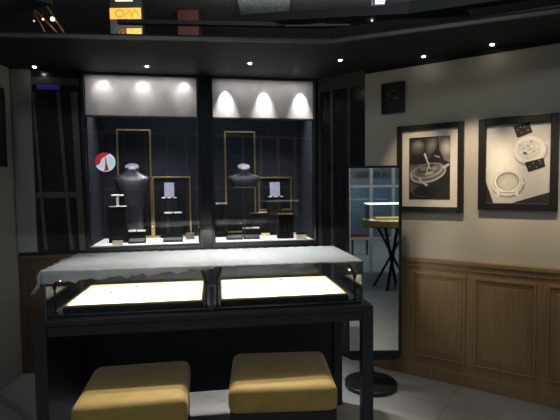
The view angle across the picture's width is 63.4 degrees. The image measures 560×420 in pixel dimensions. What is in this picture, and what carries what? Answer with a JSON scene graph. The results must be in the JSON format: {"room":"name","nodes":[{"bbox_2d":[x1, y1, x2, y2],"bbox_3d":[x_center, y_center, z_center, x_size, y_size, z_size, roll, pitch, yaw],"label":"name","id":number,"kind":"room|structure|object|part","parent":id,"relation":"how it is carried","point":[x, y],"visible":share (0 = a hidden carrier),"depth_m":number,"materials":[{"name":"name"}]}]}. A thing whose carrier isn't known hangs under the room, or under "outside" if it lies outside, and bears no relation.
{"room":"shop","nodes":[
{"label":"shop","id":0,"kind":"room"},
{"bbox_2d":[0,65,22,391],"bbox_3d":[-2.100,0.240,1.381,0.101,2.520,4.747,-1,3,-3],"label":"wall","id":1,"kind":"structure","parent":0,"point":[11,353],"depth_m":3.62,"materials":[{"name":"grey paint"}]},
{"bbox_2d":[0,87,7,166],"bbox_3d":[-2.123,-0.615,3.159,0.059,0.600,0.670,-1,3,-3],"label":"framed picture","id":2,"kind":"object","parent":1,"relation":"attached to","point":[3,138],"visible":1,"depth_m":3.46,"materials":[{"name":"black metal"}]},
{"bbox_2d":[0,394,36,419],"bbox_3d":[-1.401,1.404,2.858,1.782,0.024,0.045,2,4,36],"label":"trim","id":3,"kind":"structure","parent":1,"relation":"attached to","point":[17,408],"depth_m":3.16,"materials":[{"name":"metal"}]},
{"bbox_2d":[34,11,45,31],"bbox_3d":[-3.892,-3.030,7.348,0.022,0.758,1.238,-3,4,-35],"label":"rail","id":4,"kind":"object","parent":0,"point":[37,18],"visible":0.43,"depth_m":7.34,"materials":[{"name":"brown"}]},
{"bbox_2d":[34,9,56,31],"bbox_3d":[-3.801,-3.063,7.346,0.022,0.828,1.371,-3,4,-43],"label":"rail","id":5,"kind":"object","parent":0,"point":[35,10],"visible":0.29,"depth_m":7.31,"materials":[{"name":"brown"}]},
{"bbox_2d":[46,6,64,32],"bbox_3d":[-3.659,-3.114,7.343,0.022,0.927,1.305,-3,4,-39],"label":"rail","id":6,"kind":"object","parent":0,"point":[47,7],"visible":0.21,"depth_m":7.25,"materials":[{"name":"brown"}]},
{"bbox_2d":[19,70,318,289],"bbox_3d":[-0.915,0.087,4.037,2.581,2.520,0.100,-1,3,-11],"label":"wall","id":7,"kind":"structure","parent":0,"point":[46,100],"depth_m":3.82,"materials":[{"name":"black paint"}]},
{"bbox_2d":[10,69,37,252],"bbox_3d":[-2.100,-0.397,3.723,0.146,1.495,0.030,-1,3,-11],"label":"trim","id":8,"kind":"structure","parent":7,"relation":"attached to","point":[21,87],"depth_m":3.71,"materials":[{"name":"grey paint"}]},
{"bbox_2d":[37,85,59,89],"bbox_3d":[-1.897,-1.006,3.708,0.175,0.036,0.006,-1,3,-11],"label":"light strip","id":9,"kind":"object","parent":7,"relation":"attached to","point":[54,87],"visible":1,"depth_m":3.71,"materials":[{"name":"blue"}]},
{"bbox_2d":[18,254,83,373],"bbox_3d":[-1.915,0.873,3.818,0.493,0.995,0.040,-1,3,-11],"label":"wainscot","id":10,"kind":"structure","parent":7,"relation":"attached to","point":[32,306],"depth_m":3.78,"materials":[{"name":"brown wood"}]},
{"bbox_2d":[31,77,85,249],"bbox_3d":[-1.841,-0.374,3.776,0.381,1.436,0.024,-1,3,-11],"label":"trim","id":11,"kind":"structure","parent":7,"relation":"attached to","point":[78,194],"depth_m":3.77,"materials":[{"name":"brown metal"}]},
{"bbox_2d":[80,70,202,251],"bbox_3d":[-1.226,-0.425,4.172,0.978,1.505,0.729,-1,3,-11],"label":"display window","id":12,"kind":"structure","parent":7,"relation":"in","point":[167,105],"depth_m":3.97,"materials":[{"name":"black metal"}]},
{"bbox_2d":[95,152,114,171],"bbox_3d":[-1.527,-0.419,3.956,0.166,0.166,0.023,-1,3,-11],"label":"round plaque","id":13,"kind":"object","parent":12,"relation":"attached to","point":[105,162],"visible":1,"depth_m":3.95,"materials":[{"name":"white"}]},
{"bbox_2d":[112,238,122,244],"bbox_3d":[-1.421,0.277,3.968,0.085,0.058,0.037,-1,3,-11],"label":"box","id":14,"kind":"object","parent":12,"relation":"on","point":[115,241],"visible":1,"depth_m":3.95,"materials":[{"name":"beige fabric"}]},
{"bbox_2d":[108,206,128,242],"bbox_3d":[-1.473,0.133,4.135,0.163,0.327,0.104,-1,3,-11],"label":"pedestal","id":15,"kind":"object","parent":12,"relation":"on","point":[118,225],"visible":0.84,"depth_m":4.08,"materials":[{"name":"black plastic"}]},
{"bbox_2d":[109,194,126,206],"bbox_3d":[-1.468,-0.085,4.104,0.146,0.110,0.060,-1,3,-11],"label":"stand","id":16,"kind":"object","parent":15,"relation":"on","point":[117,196],"visible":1,"depth_m":4.10,"materials":[{"name":"white plastic"}]},
{"bbox_3d":[-1.472,-0.081,4.104,0.021,0.092,0.012,-1,3,-11],"label":"post","id":17,"kind":"part","parent":16,"relation":"part of","materials":[{"name":"white plastic"}]},
{"bbox_2d":[113,163,150,230],"bbox_3d":[-1.412,-0.083,4.353,0.351,0.734,0.166,-1,3,-11],"label":"bust","id":18,"kind":"object","parent":12,"relation":"on","point":[132,184],"visible":0.77,"depth_m":4.29,"materials":[{"name":"black plastic"}]},
{"bbox_2d":[116,129,152,236],"bbox_3d":[-1.436,-0.261,4.482,0.326,1.069,0.024,-1,3,-11],"label":"framed board","id":19,"kind":"object","parent":12,"relation":"on","point":[132,145],"visible":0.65,"depth_m":4.48,"materials":[{"name":"gold metal"}]},
{"bbox_2d":[128,232,145,237],"bbox_3d":[-1.336,0.248,4.223,0.164,0.086,0.054,-1,3,-11],"label":"pedestal","id":20,"kind":"object","parent":12,"relation":"on","point":[131,234],"visible":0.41,"depth_m":4.20,"materials":[{"name":"black fabric"}]},
{"bbox_2d":[128,230,145,231],"bbox_3d":[-1.336,0.196,4.220,0.160,0.018,0.050,-1,3,-11],"label":"tray","id":21,"kind":"object","parent":20,"relation":"on","point":[128,230],"visible":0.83,"depth_m":4.20,"materials":[{"name":"white fabric"}]},
{"bbox_2d":[128,238,145,243],"bbox_3d":[-1.292,0.278,4.098,0.146,0.038,0.100,-1,3,-11],"label":"tray","id":22,"kind":"object","parent":12,"relation":"on","point":[131,240],"visible":1,"depth_m":4.07,"materials":[{"name":"black plastic"}]},
{"bbox_3d":[-1.186,-0.978,3.896,0.920,0.338,0.016,-1,3,-11],"label":"header panel","id":23,"kind":"part","parent":12,"relation":"part of","materials":[{"name":"silver metal"}]},
{"bbox_3d":[-1.184,-0.802,3.903,0.928,0.014,0.036,-1,3,-11],"label":"header rail","id":24,"kind":"part","parent":12,"relation":"part of","materials":[{"name":"brown metal"}]},
{"bbox_2d":[160,198,177,237],"bbox_3d":[-1.099,0.081,4.491,0.177,0.386,0.054,-1,3,-11],"label":"pedestal","id":25,"kind":"object","parent":12,"relation":"on","point":[166,205],"visible":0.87,"depth_m":4.46,"materials":[{"name":"black plastic"}]},
{"bbox_2d":[161,183,176,198],"bbox_3d":[-1.095,-0.192,4.477,0.150,0.158,0.062,-1,3,-11],"label":"display card","id":26,"kind":"object","parent":25,"relation":"on","point":[168,187],"visible":1,"depth_m":4.49,"materials":[{"name":"purple paper"}]},
{"bbox_2d":[152,176,191,236],"bbox_3d":[-1.086,-0.034,4.561,0.376,0.608,0.025,-1,3,-11],"label":"framed board","id":27,"kind":"object","parent":12,"relation":"on","point":[182,184],"visible":0.65,"depth_m":4.56,"materials":[{"name":"gold metal"}]},
{"bbox_2d":[163,237,182,241],"bbox_3d":[-0.981,0.272,4.157,0.177,0.038,0.070,-1,3,-11],"label":"tray","id":28,"kind":"object","parent":12,"relation":"on","point":[165,239],"visible":1,"depth_m":4.14,"materials":[{"name":"black fabric"}]},
{"bbox_2d":[164,214,182,236],"bbox_3d":[-1.040,0.157,4.425,0.170,0.240,0.044,-1,3,-11],"label":"pedestal","id":29,"kind":"object","parent":12,"relation":"on","point":[173,222],"visible":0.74,"depth_m":4.41,"materials":[{"name":"black plastic"}]},
{"bbox_2d":[164,212,181,213],"bbox_3d":[-1.041,0.028,4.418,0.166,0.018,0.050,-1,3,-11],"label":"tray","id":30,"kind":"object","parent":29,"relation":"on","point":[164,212],"visible":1,"depth_m":4.39,"materials":[{"name":"white fabric"}]},
{"bbox_2d":[186,232,193,239],"bbox_3d":[-0.860,0.248,4.339,0.082,0.062,0.042,-1,3,-11],"label":"box","id":31,"kind":"object","parent":12,"relation":"on","point":[188,235],"visible":1,"depth_m":4.32,"materials":[{"name":"grey"}]},
{"bbox_2d":[209,74,317,246],"bbox_3d":[-0.188,-0.447,4.367,0.972,1.505,0.729,-1,3,-11],"label":"display window","id":32,"kind":"structure","parent":7,"relation":"in","point":[281,112],"depth_m":4.24,"materials":[{"name":"black metal"}]},
{"bbox_2d":[216,205,227,236],"bbox_3d":[-0.584,0.106,4.545,0.118,0.320,0.064,-1,3,-11],"label":"pedestal","id":33,"kind":"object","parent":32,"relation":"on","point":[221,210],"visible":0.89,"depth_m":4.51,"materials":[{"name":"black plastic"}]},
{"bbox_2d":[226,235,242,239],"bbox_3d":[-0.430,0.258,4.295,0.150,0.038,0.080,-1,3,-11],"label":"tray","id":34,"kind":"object","parent":32,"relation":"on","point":[228,237],"visible":1,"depth_m":4.27,"materials":[{"name":"black fabric"}]},
{"bbox_2d":[224,131,255,232],"bbox_3d":[-0.409,-0.288,4.674,0.318,1.043,0.024,-1,3,-11],"label":"framed board","id":35,"kind":"object","parent":32,"relation":"on","point":[239,146],"visible":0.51,"depth_m":4.67,"materials":[{"name":"gold metal"}]},
{"bbox_2d":[227,163,259,237],"bbox_3d":[-0.351,-0.095,4.450,0.328,0.725,0.115,-1,3,-11],"label":"bust","id":36,"kind":"object","parent":32,"relation":"on","point":[244,179],"visible":0.89,"depth_m":4.40,"materials":[{"name":"black"}]},
{"bbox_2d":[242,229,259,234],"bbox_3d":[-0.294,0.226,4.572,0.171,0.070,0.054,-1,3,-11],"label":"pedestal","id":37,"kind":"object","parent":32,"relation":"on","point":[248,231],"visible":0.76,"depth_m":4.55,"materials":[{"name":"black plastic"}]},
{"bbox_2d":[242,227,258,228],"bbox_3d":[-0.294,0.182,4.569,0.167,0.018,0.050,-1,3,-11],"label":"tray","id":38,"kind":"object","parent":37,"relation":"on","point":[242,227],"visible":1,"depth_m":4.55,"materials":[{"name":"white fabric"}]},
{"bbox_2d":[244,234,259,238],"bbox_3d":[-0.270,0.255,4.328,0.148,0.038,0.080,-1,3,-11],"label":"tray","id":39,"kind":"object","parent":32,"relation":"on","point":[246,236],"visible":1,"depth_m":4.30,"materials":[{"name":"black fabric"}]},
{"bbox_2d":[251,213,265,234],"bbox_3d":[-0.221,0.145,4.653,0.148,0.222,0.054,-1,3,-11],"label":"pedestal","id":40,"kind":"object","parent":32,"relation":"on","point":[257,219],"visible":0.77,"depth_m":4.63,"materials":[{"name":"black fabric"}]},
{"bbox_3d":[-0.148,-1.000,4.091,0.914,0.338,0.016,-1,3,-11],"label":"header panel","id":41,"kind":"part","parent":32,"relation":"part of","materials":[{"name":"silver metal"}]},
{"bbox_3d":[-0.146,-0.824,4.097,0.922,0.014,0.036,-1,3,-11],"label":"header rail","id":42,"kind":"part","parent":32,"relation":"part of","materials":[{"name":"brown metal"}]},
{"bbox_2d":[267,197,281,234],"bbox_3d":[-0.058,0.063,4.651,0.150,0.383,0.054,-1,3,-11],"label":"pedestal","id":43,"kind":"object","parent":32,"relation":"on","point":[274,205],"visible":0.84,"depth_m":4.62,"materials":[{"name":"black fabric"}]},
{"bbox_2d":[267,182,282,197],"bbox_3d":[-0.050,-0.207,4.637,0.162,0.157,0.062,-1,3,-11],"label":"display card","id":44,"kind":"object","parent":43,"relation":"on","point":[274,186],"visible":1,"depth_m":4.65,"materials":[{"name":"purple paper"}]},
{"bbox_2d":[258,177,291,210],"bbox_3d":[-0.052,-0.171,4.747,0.356,0.350,0.024,-1,3,-11],"label":"framed board","id":45,"kind":"object","parent":32,"relation":"attached to","point":[264,182],"visible":0.77,"depth_m":4.74,"materials":[{"name":"gold metal"}]},
{"bbox_2d":[276,214,293,238],"bbox_3d":[0.050,0.154,4.346,0.154,0.230,0.094,-1,3,-11],"label":"pedestal","id":46,"kind":"object","parent":32,"relation":"on","point":[285,222],"visible":0.87,"depth_m":4.30,"materials":[{"name":"black fabric"}]},
{"bbox_2d":[296,232,306,238],"bbox_3d":[0.201,0.242,4.280,0.094,0.059,0.042,-1,3,-11],"label":"box","id":47,"kind":"object","parent":32,"relation":"on","point":[299,235],"visible":1,"depth_m":4.26,"materials":[{"name":"beige fabric"}]},
{"bbox_2d":[177,10,201,81],"bbox_3d":[-1.770,-1.416,9.137,0.418,5.000,0.400,-1,3,0],"label":"pillar","id":48,"kind":"structure","parent":0,"point":[181,14],"depth_m":8.82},
{"bbox_2d":[0,7,559,79],"bbox_3d":[1.284,-1.162,3.042,7.426,0.030,1.978,0,3,13],"label":"ceiling","id":49,"kind":"structure","parent":0,"point":[201,58],"depth_m":3.26,"materials":[{"name":"black paint"}]},
{"bbox_2d":[0,356,559,419],"bbox_3d":[1.016,1.428,3.080,14.000,0.100,20.000,-1,3,0],"label":"floor","id":50,"kind":"structure","parent":0,"point":[415,397],"depth_m":3.23,"materials":[{"name":"tile"}]},
{"bbox_2d":[71,361,190,419],"bbox_3d":[-0.703,1.140,2.253,0.505,0.601,0.490,-1,3,-10],"label":"stool","id":51,"kind":"object","parent":50,"relation":"on","point":[161,390],"visible":1,"depth_m":2.09,"materials":[{"name":"yellow fabric"}]},
{"bbox_2d":[33,280,372,419],"bbox_3d":[-0.405,0.970,2.769,1.782,0.880,0.700,-1,3,-8],"label":"table","id":52,"kind":"object","parent":50,"relation":"on","point":[68,351],"depth_m":2.65,"materials":[{"name":"black paint"}]},
{"bbox_3d":[-1.212,1.016,2.335,0.062,0.850,0.062,-1,3,-8],"label":"leg","id":53,"kind":"part","parent":52,"relation":"part of","materials":[{"name":"grey paint"}]},
{"bbox_3d":[-1.257,0.990,2.650,0.054,0.830,0.576,-1,3,-8],"label":"panel","id":54,"kind":"part","parent":52,"relation":"part of","materials":[{"name":"grey paint"}]},
{"bbox_3d":[-1.301,0.984,2.966,0.062,0.850,0.062,-1,3,-8],"label":"leg","id":55,"kind":"part","parent":52,"relation":"part of","materials":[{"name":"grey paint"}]},
{"bbox_2d":[44,269,211,318],"bbox_3d":[-0.831,0.416,2.680,0.845,0.244,0.611,-1,3,-8],"label":"glass case","id":56,"kind":"object","parent":52,"relation":"on","point":[66,291],"visible":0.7,"depth_m":2.44,"materials":[{"name":"glass"}]},
{"bbox_2d":[52,281,59,314],"bbox_3d":[-1.173,0.438,2.397,0.028,0.213,0.084,0,3,11],"label":"lamp","id":57,"kind":"object","parent":56,"relation":"in","point":[54,287],"visible":0.77,"depth_m":2.37,"materials":[{"name":"black metal"}]},
{"bbox_3d":[-1.245,0.428,2.623,0.008,0.236,0.594,-1,3,-8],"label":"glass","id":58,"kind":"part","parent":56,"relation":"part of","materials":[{"name":"clear glass"}]},
{"bbox_3d":[-0.790,0.435,2.383,0.844,0.236,0.008,-1,3,-8],"label":"glass","id":59,"kind":"part","parent":56,"relation":"part of","materials":[{"name":"clear glass"}]},
{"bbox_2d":[63,280,204,313],"bbox_3d":[-0.817,0.505,2.689,0.727,0.041,0.527,-1,3,-8],"label":"display tray","id":60,"kind":"object","parent":56,"relation":"in","point":[179,294],"visible":0.88,"depth_m":2.57,"materials":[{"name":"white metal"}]},
{"bbox_2d":[30,246,361,294],"bbox_3d":[-0.445,0.339,2.714,1.738,0.122,0.636,-1,3,-8],"label":"cloth","id":61,"kind":"object","parent":56,"relation":"on","point":[96,266],"visible":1,"depth_m":2.56,"materials":[{"name":"grey fabric"}]},
{"bbox_2d":[201,270,208,307],"bbox_3d":[-0.418,0.424,2.503,0.028,0.213,0.084,-2,3,-27],"label":"pole","id":62,"kind":"object","parent":56,"relation":"in","point":[202,271],"visible":0.86,"depth_m":2.48,"materials":[{"name":"black metal"}]},
{"bbox_3d":[-0.417,0.412,2.739,0.008,0.236,0.594,-1,3,-8],"label":"glass","id":63,"kind":"part","parent":56,"relation":"part of","materials":[{"name":"clear glass"}]},
{"bbox_3d":[-0.451,0.888,3.087,1.672,0.690,0.020,-1,3,-8],"label":"panel","id":64,"kind":"part","parent":52,"relation":"part of","materials":[{"name":"grey paint"}]},
{"bbox_2d":[211,261,362,310],"bbox_3d":[0.008,0.401,2.798,0.845,0.244,0.611,-1,3,-8],"label":"glass case","id":65,"kind":"object","parent":52,"relation":"on","point":[344,279],"visible":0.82,"depth_m":2.59,"materials":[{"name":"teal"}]},
{"bbox_3d":[-0.406,0.412,2.740,0.008,0.236,0.594,-1,3,-8],"label":"glass","id":66,"kind":"part","parent":65,"relation":"part of","materials":[{"name":"clear glass"}]},
{"bbox_2d":[215,267,222,306],"bbox_3d":[-0.340,0.423,2.514,0.028,0.213,0.084,0,3,11],"label":"pole","id":67,"kind":"object","parent":65,"relation":"in","point":[220,268],"visible":0.91,"depth_m":2.49,"materials":[{"name":"black metal"}]},
{"bbox_3d":[0.050,0.420,2.500,0.844,0.236,0.008,-1,3,-8],"label":"glass","id":68,"kind":"part","parent":65,"relation":"part of","materials":[{"name":"clear glass"}]},
{"bbox_2d":[220,276,347,305],"bbox_3d":[-0.004,0.490,2.802,0.727,0.041,0.527,-1,3,-8],"label":"display tray","id":69,"kind":"object","parent":65,"relation":"in","point":[255,291],"visible":1,"depth_m":2.69,"materials":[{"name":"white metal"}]},
{"bbox_3d":[0.422,0.397,2.856,0.008,0.236,0.594,-1,3,-8],"label":"glass","id":70,"kind":"part","parent":65,"relation":"part of","materials":[{"name":"clear glass"}]},
{"bbox_2d":[346,263,356,300],"bbox_3d":[0.415,0.409,2.619,0.028,0.213,0.084,-2,3,-27],"label":"pole","id":71,"kind":"object","parent":65,"relation":"in","point":[348,264],"visible":0.88,"depth_m":2.59,"materials":[{"name":"black metal"}]},
{"bbox_3d":[0.402,0.953,3.204,0.062,0.850,0.062,-1,3,-8],"label":"leg","id":72,"kind":"part","parent":52,"relation":"part of","materials":[{"name":"grey paint"}]},
{"bbox_3d":[0.491,0.985,2.573,0.062,0.850,0.062,-1,3,-8],"label":"leg","id":73,"kind":"part","parent":52,"relation":"part of","materials":[{"name":"grey paint"}]},
{"bbox_2d":[228,351,336,419],"bbox_3d":[0.007,1.125,2.393,0.525,0.601,0.490,-1,3,-3],"label":"stool","id":74,"kind":"object","parent":50,"relation":"on","point":[283,385],"visible":1,"depth_m":2.16,"materials":[{"name":"yellow fabric"}]},
{"bbox_3d":[0.006,0.974,2.385,0.509,0.052,0.474,-1,3,-3],"label":"seat frame","id":75,"kind":"part","parent":74,"relation":"part of","materials":[{"name":"black metal"}]},
{"bbox_2d":[345,165,401,396],"bbox_3d":[0.694,0.513,3.462,0.400,1.695,0.400,2,4,39],"label":"mirror","id":76,"kind":"object","parent":50,"relation":"on","point":[374,193],"visible":0.83,"depth_m":3.45,"materials":[{"name":"black mirror"}]},
{"bbox_3d":[0.719,0.412,3.471,0.408,1.492,0.028,-1,3,0],"label":"frame","id":77,"kind":"part","parent":76,"relation":"part of","materials":[{"name":"black metal"}]},
{"bbox_2d":[349,168,398,350],"bbox_3d":[0.716,0.383,3.454,0.378,1.401,0.003,-1,3,0],"label":"mirror glass","id":78,"kind":"object","parent":76,"relation":"attached to","point":[373,192],"depth_m":3.45,"materials":[{"name":"white"}]},
{"bbox_2d":[0,0,559,37],"bbox_3d":[0.960,-3.638,2.312,20.000,0.100,19.000,-1,3,0],"label":"ceiling","id":79,"kind":"structure","parent":0,"point":[74,16],"depth_m":9.19,"materials":[{"name":"paint"}]},
{"bbox_2d":[110,0,144,33],"bbox_3d":[-2.501,-3.273,7.407,0.524,1.092,0.177,-1,3,0],"label":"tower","id":80,"kind":"object","parent":79,"relation":"hanging from","point":[119,9],"visible":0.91,"depth_m":7.35,"materials":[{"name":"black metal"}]},
{"bbox_3d":[-2.507,-3.186,7.350,0.505,0.177,0.020,-1,3,0],"label":"lit panel","id":81,"kind":"part","parent":80,"relation":"part of","materials":[{"name":"plastic"}]},
{"bbox_3d":[-2.371,-2.897,7.366,0.241,0.104,0.020,-1,3,0],"label":"lit panel","id":82,"kind":"part","parent":80,"relation":"part of","materials":[{"name":"yellow plastic"}]},
{"bbox_2d":[238,0,289,13],"bbox_3d":[-0.295,-3.847,8.408,0.950,0.060,1.200,-1,3,0],"label":"tile","id":83,"kind":"structure","parent":79,"relation":"attached to","point":[245,6],"depth_m":8.50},
{"bbox_2d":[366,0,376,24],"bbox_3d":[1.026,-2.907,5.054,0.124,1.652,0.124,-1,3,0],"label":"dome lamp","id":84,"kind":"object","parent":79,"relation":"hanging from","point":[370,19],"visible":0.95,"depth_m":5.08,"materials":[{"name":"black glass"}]},
{"bbox_2d":[373,0,384,5],"bbox_3d":[1.402,-3.348,6.348,0.160,0.916,0.130,-1,3,0],"label":"panel light","id":85,"kind":"object","parent":79,"relation":"attached to","point":[375,2],"visible":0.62,"depth_m":6.39,"materials":[{"name":"white plastic"}]},
{"bbox_2d":[375,0,384,3],"bbox_3d":[1.406,-2.984,6.352,0.120,0.150,0.100,-1,3,0],"label":"diffuser","id":86,"kind":"object","parent":85,"relation":"attached to","point":[376,1],"depth_m":6.35,"materials":[{"name":"white plastic"}]},
{"bbox_2d":[0,0,559,28],"bbox_3d":[-0.804,-2.180,5.394,6.957,1.210,2.206,0,3,17],"label":"trim","id":87,"kind":"structure","parent":0,"point":[332,18],"depth_m":5.19,"materials":[{"name":"paint"}]},
{"bbox_2d":[321,85,364,360],"bbox_3d":[0.574,0.068,4.089,0.497,2.520,0.080,2,4,42],"label":"wall","id":88,"kind":"structure","parent":0,"point":[357,92],"depth_m":4.05,"materials":[{"name":"black paint"}]},
{"bbox_2d":[318,70,364,279],"bbox_3d":[0.544,0.070,4.053,0.492,2.520,0.014,2,4,42],"label":"trim","id":89,"kind":"structure","parent":88,"relation":"attached to","point":[348,80],"depth_m":4.07,"materials":[{"name":"brown metal"}]},
{"bbox_2d":[365,43,559,268],"bbox_3d":[2.708,0.141,2.596,4.729,2.485,0.100,1,4,35],"label":"wall","id":90,"kind":"structure","parent":0,"point":[521,82],"depth_m":3.38,"materials":[{"name":"beige paint"}]},
{"bbox_2d":[0,9,559,43],"bbox_3d":[0.754,-1.125,2.646,5.886,0.022,0.723,0,3,10],"label":"trim","id":91,"kind":"structure","parent":90,"relation":"attached to","point":[554,11],"depth_m":2.92,"materials":[{"name":"brown metal"}]},
{"bbox_2d":[381,81,404,113],"bbox_3d":[0.920,-0.911,3.685,0.196,0.244,0.029,1,4,35],"label":"framed picture","id":92,"kind":"object","parent":90,"relation":"attached to","point":[392,94],"visible":1,"depth_m":3.69,"materials":[{"name":"black metal"}]},
{"bbox_2d":[397,121,464,212],"bbox_3d":[1.168,-0.326,3.547,0.515,0.688,0.034,1,4,35],"label":"framed picture","id":93,"kind":"object","parent":90,"relation":"attached to","point":[431,156],"visible":0.97,"depth_m":3.53,"materials":[{"name":"black wood"}]},
{"bbox_2d":[409,135,449,199],"bbox_3d":[1.171,-0.327,3.552,0.319,0.491,0.004,1,4,35],"label":"print","id":94,"kind":"object","parent":93,"relation":"attached to","point":[429,155],"depth_m":3.55},
{"bbox_2d":[365,38,559,73],"bbox_3d":[2.692,-1.117,2.526,4.729,0.034,0.106,1,4,35],"label":"trim","id":95,"kind":"structure","parent":90,"relation":"attached to","point":[555,40],"depth_m":3.36,"materials":[{"name":"black paint"}]},
{"bbox_2d":[374,256,559,408],"bbox_3d":[2.676,0.903,2.577,4.729,0.966,0.043,1,4,35],"label":"wainscot","id":96,"kind":"structure","parent":90,"relation":"attached to","point":[494,328],"depth_m":3.37,"materials":[{"name":"brown wood"}]},
{"bbox_2d":[478,112,559,210],"bbox_3d":[1.673,-0.328,3.198,0.506,0.662,0.034,1,4,35],"label":"framed picture","id":97,"kind":"object","parent":90,"relation":"attached to","point":[518,156],"visible":1,"depth_m":3.19,"materials":[{"name":"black paper"}]},
{"bbox_2d":[485,121,550,203],"bbox_3d":[1.676,-0.329,3.204,0.406,0.562,0.003,1,4,35],"label":"print","id":98,"kind":"object","parent":97,"relation":"attached to","point":[517,153],"depth_m":3.20,"materials":[{"name":"beige paper"}]}
]}

